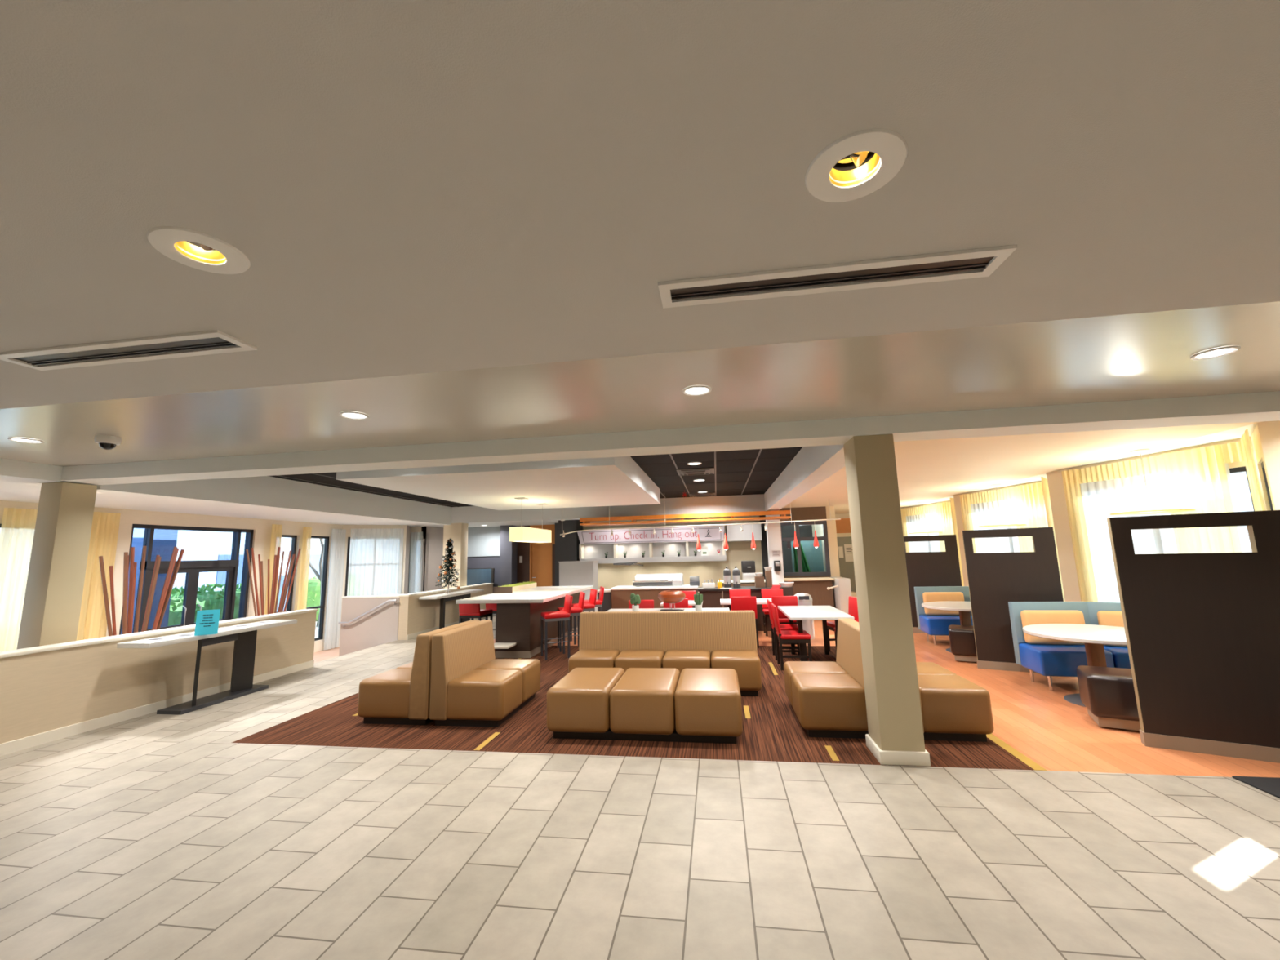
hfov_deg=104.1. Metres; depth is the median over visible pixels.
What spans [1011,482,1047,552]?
curtain
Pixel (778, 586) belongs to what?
dining chair
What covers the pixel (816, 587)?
countertop
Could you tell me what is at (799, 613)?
dining table
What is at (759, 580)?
stand
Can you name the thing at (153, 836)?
floor
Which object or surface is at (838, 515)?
wall
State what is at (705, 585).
napkin holder
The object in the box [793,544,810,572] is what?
cloth
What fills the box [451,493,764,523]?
ceiling beam
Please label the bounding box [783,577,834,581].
countertop
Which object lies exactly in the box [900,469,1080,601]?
wall pier
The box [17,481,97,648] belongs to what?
column
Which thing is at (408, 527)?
wall
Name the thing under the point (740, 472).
ceiling
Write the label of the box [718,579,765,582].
countertop
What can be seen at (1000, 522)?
drum pendant
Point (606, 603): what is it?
shelf
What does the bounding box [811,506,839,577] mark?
column
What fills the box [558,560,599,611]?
wall
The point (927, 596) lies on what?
cushion
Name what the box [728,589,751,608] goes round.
dining chair
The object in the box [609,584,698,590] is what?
countertop
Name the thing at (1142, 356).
ceiling strip
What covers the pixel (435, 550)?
wall
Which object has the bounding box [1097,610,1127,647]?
cushion
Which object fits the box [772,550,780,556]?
notice
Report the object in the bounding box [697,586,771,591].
countertop
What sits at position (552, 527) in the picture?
lintel
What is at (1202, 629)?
wall
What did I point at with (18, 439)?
recessed light
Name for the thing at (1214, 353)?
recessed light
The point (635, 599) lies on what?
potted cactus
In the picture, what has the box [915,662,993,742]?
lounge sofa
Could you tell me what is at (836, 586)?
lever
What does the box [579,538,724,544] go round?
shelf
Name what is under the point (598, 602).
bar stool
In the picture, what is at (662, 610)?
tray
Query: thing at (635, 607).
pot
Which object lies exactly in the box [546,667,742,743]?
ottoman bench
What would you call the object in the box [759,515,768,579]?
wall
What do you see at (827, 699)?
lounge sofa
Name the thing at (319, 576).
bare tree
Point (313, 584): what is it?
bush
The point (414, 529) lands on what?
wall
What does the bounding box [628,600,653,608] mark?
dining chair
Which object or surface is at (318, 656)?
floor
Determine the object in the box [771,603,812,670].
dining chair
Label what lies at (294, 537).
window
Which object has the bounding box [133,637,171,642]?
leaflet
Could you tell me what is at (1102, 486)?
curtain
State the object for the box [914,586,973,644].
bench
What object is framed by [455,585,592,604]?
island countertop
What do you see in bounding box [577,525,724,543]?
banner
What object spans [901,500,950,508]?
wall
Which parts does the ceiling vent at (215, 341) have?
blade, blade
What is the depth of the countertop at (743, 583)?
11.33 m
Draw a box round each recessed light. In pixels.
[8,437,44,443]
[146,226,250,274]
[338,411,368,419]
[682,385,711,395]
[687,462,702,465]
[693,479,705,481]
[804,128,907,202]
[1190,345,1240,359]
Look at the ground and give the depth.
15.35 m
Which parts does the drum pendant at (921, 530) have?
lamp shade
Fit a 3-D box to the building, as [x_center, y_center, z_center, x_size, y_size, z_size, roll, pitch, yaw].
[-24.573,3.502,20.650,3.500,4.550,38.400,-3,-8,8]
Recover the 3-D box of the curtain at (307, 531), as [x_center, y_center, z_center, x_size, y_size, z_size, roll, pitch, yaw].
[-7.462,2.456,11.066,0.068,2.810,0.240,-3,-8,8]
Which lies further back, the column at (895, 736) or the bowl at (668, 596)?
the bowl at (668, 596)
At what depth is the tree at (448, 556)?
11.18 m
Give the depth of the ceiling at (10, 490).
8.14 m
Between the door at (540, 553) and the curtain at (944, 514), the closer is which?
the curtain at (944, 514)
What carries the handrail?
attached to the wall at (380, 628)
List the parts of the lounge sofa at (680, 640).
seat, seat, backrest, seat, seat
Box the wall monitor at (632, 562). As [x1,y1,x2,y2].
[613,561,643,565]
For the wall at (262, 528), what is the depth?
9.62 m
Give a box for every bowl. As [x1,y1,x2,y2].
[657,590,685,603]
[755,573,763,576]
[764,566,772,571]
[778,582,793,586]
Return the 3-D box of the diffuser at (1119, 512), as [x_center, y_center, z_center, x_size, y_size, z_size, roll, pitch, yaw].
[5.870,0.365,5.738,0.680,0.005,0.680,-3,-8,8]
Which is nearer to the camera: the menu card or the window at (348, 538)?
the window at (348, 538)
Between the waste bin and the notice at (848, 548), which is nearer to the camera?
the waste bin
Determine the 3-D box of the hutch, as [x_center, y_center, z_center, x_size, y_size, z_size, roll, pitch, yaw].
[0.338,1.775,13.663,3.950,0.940,0.640,-3,-8,8]
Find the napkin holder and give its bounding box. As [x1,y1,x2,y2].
[702,578,715,588]
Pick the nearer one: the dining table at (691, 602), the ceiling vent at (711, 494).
the dining table at (691, 602)
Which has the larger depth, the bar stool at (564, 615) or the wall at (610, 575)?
the wall at (610, 575)
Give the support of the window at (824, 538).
in the wall at (802, 513)
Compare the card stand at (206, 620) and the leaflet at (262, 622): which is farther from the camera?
the leaflet at (262, 622)
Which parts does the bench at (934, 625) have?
leg, seat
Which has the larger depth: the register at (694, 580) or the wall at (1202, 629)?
the register at (694, 580)
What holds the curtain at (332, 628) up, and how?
on the floor at (318, 656)
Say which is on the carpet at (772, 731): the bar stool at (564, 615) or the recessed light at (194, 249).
the bar stool at (564, 615)
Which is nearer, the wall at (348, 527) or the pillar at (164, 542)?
the pillar at (164, 542)
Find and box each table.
[116,619,297,715]
[418,589,484,628]
[455,585,592,657]
[606,607,729,611]
[660,600,702,608]
[720,598,771,610]
[777,605,854,661]
[779,586,793,595]
[921,600,971,653]
[1022,623,1127,706]
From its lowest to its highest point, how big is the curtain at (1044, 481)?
2.560 m
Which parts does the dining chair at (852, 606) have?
leg, seat frame, seat, backrest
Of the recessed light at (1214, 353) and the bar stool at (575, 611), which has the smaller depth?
the recessed light at (1214, 353)
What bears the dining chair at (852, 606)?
on the carpet at (772, 731)
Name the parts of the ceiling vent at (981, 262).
blade, blade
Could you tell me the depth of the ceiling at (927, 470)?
6.07 m
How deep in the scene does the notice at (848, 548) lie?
15.10 m
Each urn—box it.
[723,566,731,587]
[732,566,740,587]
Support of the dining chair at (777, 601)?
on the floor at (1057, 734)
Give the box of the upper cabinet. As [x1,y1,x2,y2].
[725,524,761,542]
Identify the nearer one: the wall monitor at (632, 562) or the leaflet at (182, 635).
the leaflet at (182, 635)
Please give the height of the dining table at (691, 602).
0.700 m
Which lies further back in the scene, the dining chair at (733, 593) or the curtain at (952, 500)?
the curtain at (952, 500)
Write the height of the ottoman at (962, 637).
0.435 m
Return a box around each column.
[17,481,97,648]
[441,523,468,589]
[765,515,784,585]
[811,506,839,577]
[843,434,930,766]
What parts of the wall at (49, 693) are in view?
baseboard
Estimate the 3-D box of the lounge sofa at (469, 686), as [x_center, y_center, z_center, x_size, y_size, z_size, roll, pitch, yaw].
[-1.599,2.014,5.353,0.745,0.860,1.100,-3,-8,8]
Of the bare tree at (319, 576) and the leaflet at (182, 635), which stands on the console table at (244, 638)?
the leaflet at (182, 635)
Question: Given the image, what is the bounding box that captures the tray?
[659,608,684,611]
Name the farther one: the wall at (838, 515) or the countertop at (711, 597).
the wall at (838, 515)
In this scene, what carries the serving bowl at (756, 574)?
on the stand at (759, 580)
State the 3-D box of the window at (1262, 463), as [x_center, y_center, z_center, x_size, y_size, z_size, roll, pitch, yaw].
[6.167,0.841,4.718,0.655,2.100,0.070,6,-11,-41]
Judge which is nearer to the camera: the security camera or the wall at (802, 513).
the security camera
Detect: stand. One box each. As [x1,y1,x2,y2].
[194,608,220,635]
[754,570,772,587]
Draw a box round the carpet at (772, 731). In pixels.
[231,645,1046,770]
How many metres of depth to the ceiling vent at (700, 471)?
8.13 m
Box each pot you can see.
[631,604,639,611]
[694,604,702,610]
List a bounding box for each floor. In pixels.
[0,613,1279,959]
[313,647,339,662]
[493,620,1279,777]
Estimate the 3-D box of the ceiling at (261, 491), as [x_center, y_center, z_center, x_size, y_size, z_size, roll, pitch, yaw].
[-6.215,-0.179,5.274,0.300,0.490,16.400,-3,-8,8]
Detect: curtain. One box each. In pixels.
[76,511,120,640]
[264,524,282,614]
[297,527,311,609]
[324,528,346,649]
[346,528,404,595]
[408,532,422,593]
[900,508,909,552]
[905,504,940,552]
[934,501,953,551]
[950,497,964,586]
[960,493,976,553]
[968,482,1048,553]
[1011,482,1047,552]
[1040,476,1065,601]
[1061,468,1097,601]
[1077,441,1246,602]
[1240,429,1264,511]
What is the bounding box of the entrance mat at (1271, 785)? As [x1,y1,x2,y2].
[1231,776,1279,798]
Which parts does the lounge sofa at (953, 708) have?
backrest, seat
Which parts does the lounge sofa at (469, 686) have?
backrest, seat, seat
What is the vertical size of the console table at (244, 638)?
0.820 m
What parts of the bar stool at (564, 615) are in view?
leg, leg, seat, seat frame, leg, backrest, leg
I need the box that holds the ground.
[315,621,318,637]
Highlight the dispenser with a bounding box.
[773,560,780,571]
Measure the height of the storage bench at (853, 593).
0.380 m
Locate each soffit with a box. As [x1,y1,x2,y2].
[579,510,791,526]
[764,444,844,511]
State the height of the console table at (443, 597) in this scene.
0.820 m
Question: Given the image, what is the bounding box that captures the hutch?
[578,525,726,564]
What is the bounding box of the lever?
[826,585,838,590]
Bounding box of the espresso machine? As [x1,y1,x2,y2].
[741,560,755,580]
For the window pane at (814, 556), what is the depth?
13.08 m
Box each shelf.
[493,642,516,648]
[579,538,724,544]
[596,589,611,611]
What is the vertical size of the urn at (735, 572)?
0.445 m
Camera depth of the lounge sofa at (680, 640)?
6.16 m
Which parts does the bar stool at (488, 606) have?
backrest, leg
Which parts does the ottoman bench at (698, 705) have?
seat, seat, seat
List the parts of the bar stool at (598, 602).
seat, backrest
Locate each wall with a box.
[0,500,342,653]
[0,608,317,755]
[338,524,406,647]
[338,595,399,656]
[382,594,401,595]
[397,582,493,639]
[404,524,411,594]
[411,526,429,591]
[421,526,443,591]
[466,515,763,592]
[499,524,517,586]
[555,520,582,586]
[558,560,599,611]
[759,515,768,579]
[779,506,831,577]
[781,524,813,572]
[830,576,851,613]
[835,513,851,535]
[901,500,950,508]
[903,534,961,633]
[961,527,1063,672]
[962,480,1041,494]
[1064,436,1266,511]
[1106,510,1279,763]
[1250,423,1275,511]
[1257,420,1279,510]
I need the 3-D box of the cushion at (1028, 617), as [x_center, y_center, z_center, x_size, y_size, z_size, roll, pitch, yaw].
[4.849,1.726,5.850,0.620,0.385,0.133,-3,-9,13]
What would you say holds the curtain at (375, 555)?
hanging from the wall at (348, 527)
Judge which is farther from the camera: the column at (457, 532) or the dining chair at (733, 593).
the column at (457, 532)
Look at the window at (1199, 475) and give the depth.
5.55 m
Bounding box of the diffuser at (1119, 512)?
[1117,510,1186,514]
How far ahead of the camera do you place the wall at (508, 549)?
14.19 m
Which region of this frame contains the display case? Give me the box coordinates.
[632,573,683,586]
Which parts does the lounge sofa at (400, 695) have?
seat, seat, backrest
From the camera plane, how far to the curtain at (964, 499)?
9.94 m
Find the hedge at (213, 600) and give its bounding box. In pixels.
[167,582,241,626]
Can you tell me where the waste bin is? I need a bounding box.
[794,592,814,639]
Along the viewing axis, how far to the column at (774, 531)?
11.61 m
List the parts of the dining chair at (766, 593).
leg, seat, leg, backrest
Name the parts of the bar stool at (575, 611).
leg, leg, seat, seat frame, leg, backrest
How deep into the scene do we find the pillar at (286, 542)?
14.80 m
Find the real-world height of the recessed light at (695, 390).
0.011 m
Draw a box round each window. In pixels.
[0,507,37,651]
[276,534,297,613]
[306,535,328,640]
[344,537,350,596]
[780,520,831,576]
[1160,444,1242,553]
[1229,466,1254,511]
[1261,462,1273,510]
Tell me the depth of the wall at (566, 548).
13.71 m
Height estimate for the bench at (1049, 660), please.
0.900 m
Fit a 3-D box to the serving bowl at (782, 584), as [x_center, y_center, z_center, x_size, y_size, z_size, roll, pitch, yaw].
[2.958,2.115,10.073,0.300,0.085,0.300,-3,-8,8]
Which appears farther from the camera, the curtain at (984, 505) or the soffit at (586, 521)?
the soffit at (586, 521)
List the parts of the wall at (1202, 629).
baseboard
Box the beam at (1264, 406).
[46,391,1279,485]
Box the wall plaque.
[519,555,522,563]
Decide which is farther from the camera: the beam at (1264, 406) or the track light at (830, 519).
the track light at (830, 519)
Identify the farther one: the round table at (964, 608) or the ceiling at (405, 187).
the round table at (964, 608)
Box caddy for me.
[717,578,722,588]
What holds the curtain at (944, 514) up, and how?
hanging from the ceiling at (927, 470)
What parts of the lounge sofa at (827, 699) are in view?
seat, seat, backrest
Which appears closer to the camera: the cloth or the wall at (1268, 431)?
the wall at (1268, 431)
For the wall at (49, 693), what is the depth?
5.20 m
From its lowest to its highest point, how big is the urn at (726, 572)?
0.445 m
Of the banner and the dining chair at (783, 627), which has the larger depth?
the banner
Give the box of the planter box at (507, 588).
[493,581,536,593]
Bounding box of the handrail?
[337,600,397,626]
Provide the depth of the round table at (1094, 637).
5.05 m
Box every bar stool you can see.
[458,603,493,623]
[485,603,497,642]
[540,594,573,660]
[556,591,585,652]
[569,588,597,644]
[584,586,604,611]
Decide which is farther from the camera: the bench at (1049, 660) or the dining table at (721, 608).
the dining table at (721, 608)
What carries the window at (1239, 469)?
in the wall at (1240, 464)
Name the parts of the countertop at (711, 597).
counter panel, counter panel, counter panel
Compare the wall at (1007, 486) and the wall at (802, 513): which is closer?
the wall at (1007, 486)
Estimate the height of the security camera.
0.117 m
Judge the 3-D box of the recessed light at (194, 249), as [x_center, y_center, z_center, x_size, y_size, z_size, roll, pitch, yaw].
[-1.418,-0.791,1.619,0.252,0.130,0.252,-3,-8,8]
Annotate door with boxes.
[119,524,253,635]
[529,536,552,586]
[836,534,856,592]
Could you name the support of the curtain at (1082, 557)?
hanging from the wall at (1240, 464)
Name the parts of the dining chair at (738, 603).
backrest, leg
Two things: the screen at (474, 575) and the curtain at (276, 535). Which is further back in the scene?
the screen at (474, 575)
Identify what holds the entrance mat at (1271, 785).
on the floor at (153, 836)
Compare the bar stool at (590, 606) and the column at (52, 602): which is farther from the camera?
the bar stool at (590, 606)
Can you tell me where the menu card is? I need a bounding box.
[701,546,708,555]
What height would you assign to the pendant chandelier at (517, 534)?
0.750 m
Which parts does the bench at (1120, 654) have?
backrest, seat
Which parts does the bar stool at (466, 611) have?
backrest, seat frame, seat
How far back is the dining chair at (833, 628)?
7.27 m
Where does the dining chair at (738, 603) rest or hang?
on the floor at (1057, 734)
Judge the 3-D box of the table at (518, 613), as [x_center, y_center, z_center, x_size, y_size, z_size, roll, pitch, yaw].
[-2.050,2.608,9.506,1.500,0.920,3.540,-3,-8,8]
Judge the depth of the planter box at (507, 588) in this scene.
10.03 m
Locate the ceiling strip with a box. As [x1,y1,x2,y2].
[0,301,1279,466]
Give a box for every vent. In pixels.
[0,329,257,370]
[657,244,1017,308]
[675,467,714,475]
[688,492,715,497]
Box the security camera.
[93,435,121,449]
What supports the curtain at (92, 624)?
on the floor at (318, 656)
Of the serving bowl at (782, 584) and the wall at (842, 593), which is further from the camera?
the wall at (842, 593)
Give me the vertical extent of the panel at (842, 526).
0.440 m
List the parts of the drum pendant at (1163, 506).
ceiling plate, lamp shade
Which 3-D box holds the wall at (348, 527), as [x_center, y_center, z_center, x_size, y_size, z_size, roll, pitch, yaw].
[-6.762,2.619,12.633,1.442,2.950,0.150,2,-9,-25]
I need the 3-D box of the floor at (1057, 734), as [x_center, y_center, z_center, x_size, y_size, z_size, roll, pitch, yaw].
[2.126,3.014,9.561,10.000,0.080,11.800,-3,-8,8]
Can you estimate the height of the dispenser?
0.240 m
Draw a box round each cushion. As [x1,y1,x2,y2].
[922,591,964,615]
[1020,610,1084,644]
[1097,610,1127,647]
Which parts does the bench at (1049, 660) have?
leg, backrest, leg, seat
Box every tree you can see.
[309,538,324,626]
[435,538,460,594]
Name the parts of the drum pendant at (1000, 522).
lamp shade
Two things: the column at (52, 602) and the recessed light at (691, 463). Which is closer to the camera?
the column at (52, 602)
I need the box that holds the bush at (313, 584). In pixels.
[306,575,319,621]
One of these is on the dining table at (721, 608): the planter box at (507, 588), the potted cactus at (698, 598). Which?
the potted cactus at (698, 598)
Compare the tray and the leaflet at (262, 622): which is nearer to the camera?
the leaflet at (262, 622)
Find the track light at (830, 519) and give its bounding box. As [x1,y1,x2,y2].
[560,493,840,551]
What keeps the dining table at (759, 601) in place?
on the floor at (1057, 734)
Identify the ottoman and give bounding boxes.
[947,624,977,662]
[1076,665,1140,730]
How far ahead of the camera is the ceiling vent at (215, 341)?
2.32 m
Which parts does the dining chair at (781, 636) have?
backrest, leg, leg, seat, seat frame, leg, leg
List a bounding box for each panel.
[336,456,660,510]
[835,518,851,533]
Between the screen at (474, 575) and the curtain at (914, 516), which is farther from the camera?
the screen at (474, 575)
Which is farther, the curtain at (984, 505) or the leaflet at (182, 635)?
the curtain at (984, 505)
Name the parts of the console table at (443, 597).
leg, leg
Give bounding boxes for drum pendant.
[908,502,942,533]
[977,484,1026,527]
[1108,448,1195,515]
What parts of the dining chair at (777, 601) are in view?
seat, seat frame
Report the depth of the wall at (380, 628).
10.23 m
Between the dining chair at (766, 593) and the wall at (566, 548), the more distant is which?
the wall at (566, 548)
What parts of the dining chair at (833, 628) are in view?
leg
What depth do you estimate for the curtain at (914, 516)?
12.60 m
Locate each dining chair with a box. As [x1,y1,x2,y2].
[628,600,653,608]
[662,598,688,608]
[682,591,696,608]
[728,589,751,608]
[730,596,759,648]
[760,588,783,635]
[766,599,803,660]
[771,584,781,588]
[771,595,797,624]
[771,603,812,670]
[826,595,858,651]
[833,627,836,655]
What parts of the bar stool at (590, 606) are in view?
leg, leg, seat, seat frame, backrest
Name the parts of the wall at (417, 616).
baseboard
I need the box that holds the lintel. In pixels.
[529,524,555,544]
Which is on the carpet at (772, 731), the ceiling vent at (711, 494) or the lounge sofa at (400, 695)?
the lounge sofa at (400, 695)
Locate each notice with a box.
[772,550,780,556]
[838,546,843,557]
[844,544,853,561]
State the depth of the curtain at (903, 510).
13.25 m
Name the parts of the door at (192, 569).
handle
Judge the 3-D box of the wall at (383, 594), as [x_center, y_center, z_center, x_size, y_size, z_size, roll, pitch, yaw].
[-5.443,3.371,12.029,1.654,1.220,0.174,-3,-8,8]
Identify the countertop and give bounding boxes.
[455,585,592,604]
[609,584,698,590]
[609,584,698,608]
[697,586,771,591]
[697,586,771,631]
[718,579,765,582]
[718,579,765,607]
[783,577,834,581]
[783,577,834,607]
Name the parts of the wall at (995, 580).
baseboard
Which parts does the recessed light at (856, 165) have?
bulb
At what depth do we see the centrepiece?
7.56 m
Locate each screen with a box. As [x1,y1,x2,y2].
[466,568,494,586]
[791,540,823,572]
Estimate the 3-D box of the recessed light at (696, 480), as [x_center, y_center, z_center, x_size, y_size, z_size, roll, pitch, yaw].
[1.095,0.009,9.232,0.220,0.011,0.220,-3,-8,8]
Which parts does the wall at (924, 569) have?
baseboard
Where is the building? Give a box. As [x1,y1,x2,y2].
[0,528,324,592]
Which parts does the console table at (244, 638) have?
leg, plate, leg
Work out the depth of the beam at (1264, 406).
4.29 m
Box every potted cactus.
[630,593,640,611]
[693,592,702,610]
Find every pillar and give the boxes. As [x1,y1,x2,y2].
[120,528,177,635]
[276,537,291,611]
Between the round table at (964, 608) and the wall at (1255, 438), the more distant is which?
the round table at (964, 608)
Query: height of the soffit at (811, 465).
0.450 m
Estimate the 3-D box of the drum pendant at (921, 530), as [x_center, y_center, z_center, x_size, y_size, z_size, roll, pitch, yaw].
[6.817,0.905,12.004,0.690,0.737,0.690,-3,-8,8]
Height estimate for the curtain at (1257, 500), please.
2.560 m
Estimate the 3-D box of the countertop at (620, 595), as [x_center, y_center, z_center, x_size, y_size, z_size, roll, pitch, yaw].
[0.350,2.745,10.752,1.850,0.890,0.780,-3,-8,8]
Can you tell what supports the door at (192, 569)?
in the wall at (262, 528)
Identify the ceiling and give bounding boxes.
[0,0,1279,408]
[0,479,558,527]
[268,446,802,506]
[783,421,1263,514]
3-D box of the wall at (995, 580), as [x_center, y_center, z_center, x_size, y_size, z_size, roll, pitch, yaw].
[4.851,1.537,6.466,0.983,1.800,0.091,-6,-10,30]
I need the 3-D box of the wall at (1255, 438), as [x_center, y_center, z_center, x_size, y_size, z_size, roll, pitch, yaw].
[6.121,0.811,4.682,0.895,2.650,0.120,6,-11,-41]
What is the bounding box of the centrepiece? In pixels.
[657,590,685,611]
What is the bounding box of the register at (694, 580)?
[689,576,699,586]
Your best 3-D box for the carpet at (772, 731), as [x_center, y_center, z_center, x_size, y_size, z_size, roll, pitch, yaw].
[-0.042,2.600,6.378,6.680,0.082,4.800,-3,-8,8]
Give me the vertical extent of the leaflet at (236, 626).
0.008 m
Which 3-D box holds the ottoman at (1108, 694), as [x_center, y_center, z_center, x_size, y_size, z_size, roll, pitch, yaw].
[4.245,1.928,4.435,0.460,0.435,0.460,-6,-10,30]
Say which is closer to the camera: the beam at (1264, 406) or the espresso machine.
the beam at (1264, 406)
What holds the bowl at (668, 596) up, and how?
on the centrepiece
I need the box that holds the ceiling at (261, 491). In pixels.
[0,458,451,525]
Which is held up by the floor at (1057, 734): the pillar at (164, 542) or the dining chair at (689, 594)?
the dining chair at (689, 594)
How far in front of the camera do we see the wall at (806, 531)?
14.39 m
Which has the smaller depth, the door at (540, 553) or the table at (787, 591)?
the table at (787, 591)
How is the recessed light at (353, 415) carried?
attached to the ceiling strip
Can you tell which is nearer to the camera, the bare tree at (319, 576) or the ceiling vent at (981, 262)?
the ceiling vent at (981, 262)
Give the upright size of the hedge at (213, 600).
1.705 m
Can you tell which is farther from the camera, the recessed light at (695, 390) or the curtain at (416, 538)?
the curtain at (416, 538)
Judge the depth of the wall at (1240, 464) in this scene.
5.66 m
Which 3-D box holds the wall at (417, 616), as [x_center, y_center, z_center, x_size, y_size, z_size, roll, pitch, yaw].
[-4.502,3.284,12.014,0.227,1.340,3.944,-3,-8,8]
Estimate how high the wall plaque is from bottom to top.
0.200 m
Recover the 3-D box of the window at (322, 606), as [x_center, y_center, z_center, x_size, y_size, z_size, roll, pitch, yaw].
[-7.590,2.509,11.568,0.070,2.400,0.740,-3,-8,8]
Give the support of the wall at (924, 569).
on the floor at (1057, 734)
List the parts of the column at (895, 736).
baseboard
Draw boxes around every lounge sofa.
[357,620,479,724]
[429,620,540,727]
[568,610,761,696]
[783,617,868,738]
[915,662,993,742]
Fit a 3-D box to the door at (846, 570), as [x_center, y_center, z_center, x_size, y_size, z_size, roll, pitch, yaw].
[6.435,2.660,15.035,1.000,2.000,0.110,-3,-8,8]
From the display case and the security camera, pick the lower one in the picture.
the display case
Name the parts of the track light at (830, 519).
cone pendant, track rail, cone pendant, cone pendant, lamp shade, cone pendant, lamp shade, cone pendant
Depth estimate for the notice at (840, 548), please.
15.14 m
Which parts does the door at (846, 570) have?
frame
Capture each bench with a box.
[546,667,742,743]
[851,591,856,596]
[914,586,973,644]
[1008,601,1114,690]
[1086,601,1130,668]
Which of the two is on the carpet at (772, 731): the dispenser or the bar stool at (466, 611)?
the bar stool at (466, 611)
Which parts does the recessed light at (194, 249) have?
bulb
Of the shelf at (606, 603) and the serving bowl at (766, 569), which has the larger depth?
the shelf at (606, 603)
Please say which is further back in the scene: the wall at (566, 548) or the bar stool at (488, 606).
the wall at (566, 548)
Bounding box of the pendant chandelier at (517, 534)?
[509,497,551,542]
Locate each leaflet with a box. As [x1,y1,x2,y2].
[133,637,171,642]
[168,634,194,638]
[225,624,253,628]
[248,621,275,624]
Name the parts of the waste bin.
lid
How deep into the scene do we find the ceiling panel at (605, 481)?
6.96 m
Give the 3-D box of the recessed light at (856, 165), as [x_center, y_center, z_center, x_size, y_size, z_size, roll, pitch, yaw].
[0.570,-0.884,1.337,0.252,0.130,0.252,-3,-8,8]
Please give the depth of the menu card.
13.23 m
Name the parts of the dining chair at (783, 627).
backrest, leg, leg, seat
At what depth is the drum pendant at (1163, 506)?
5.56 m

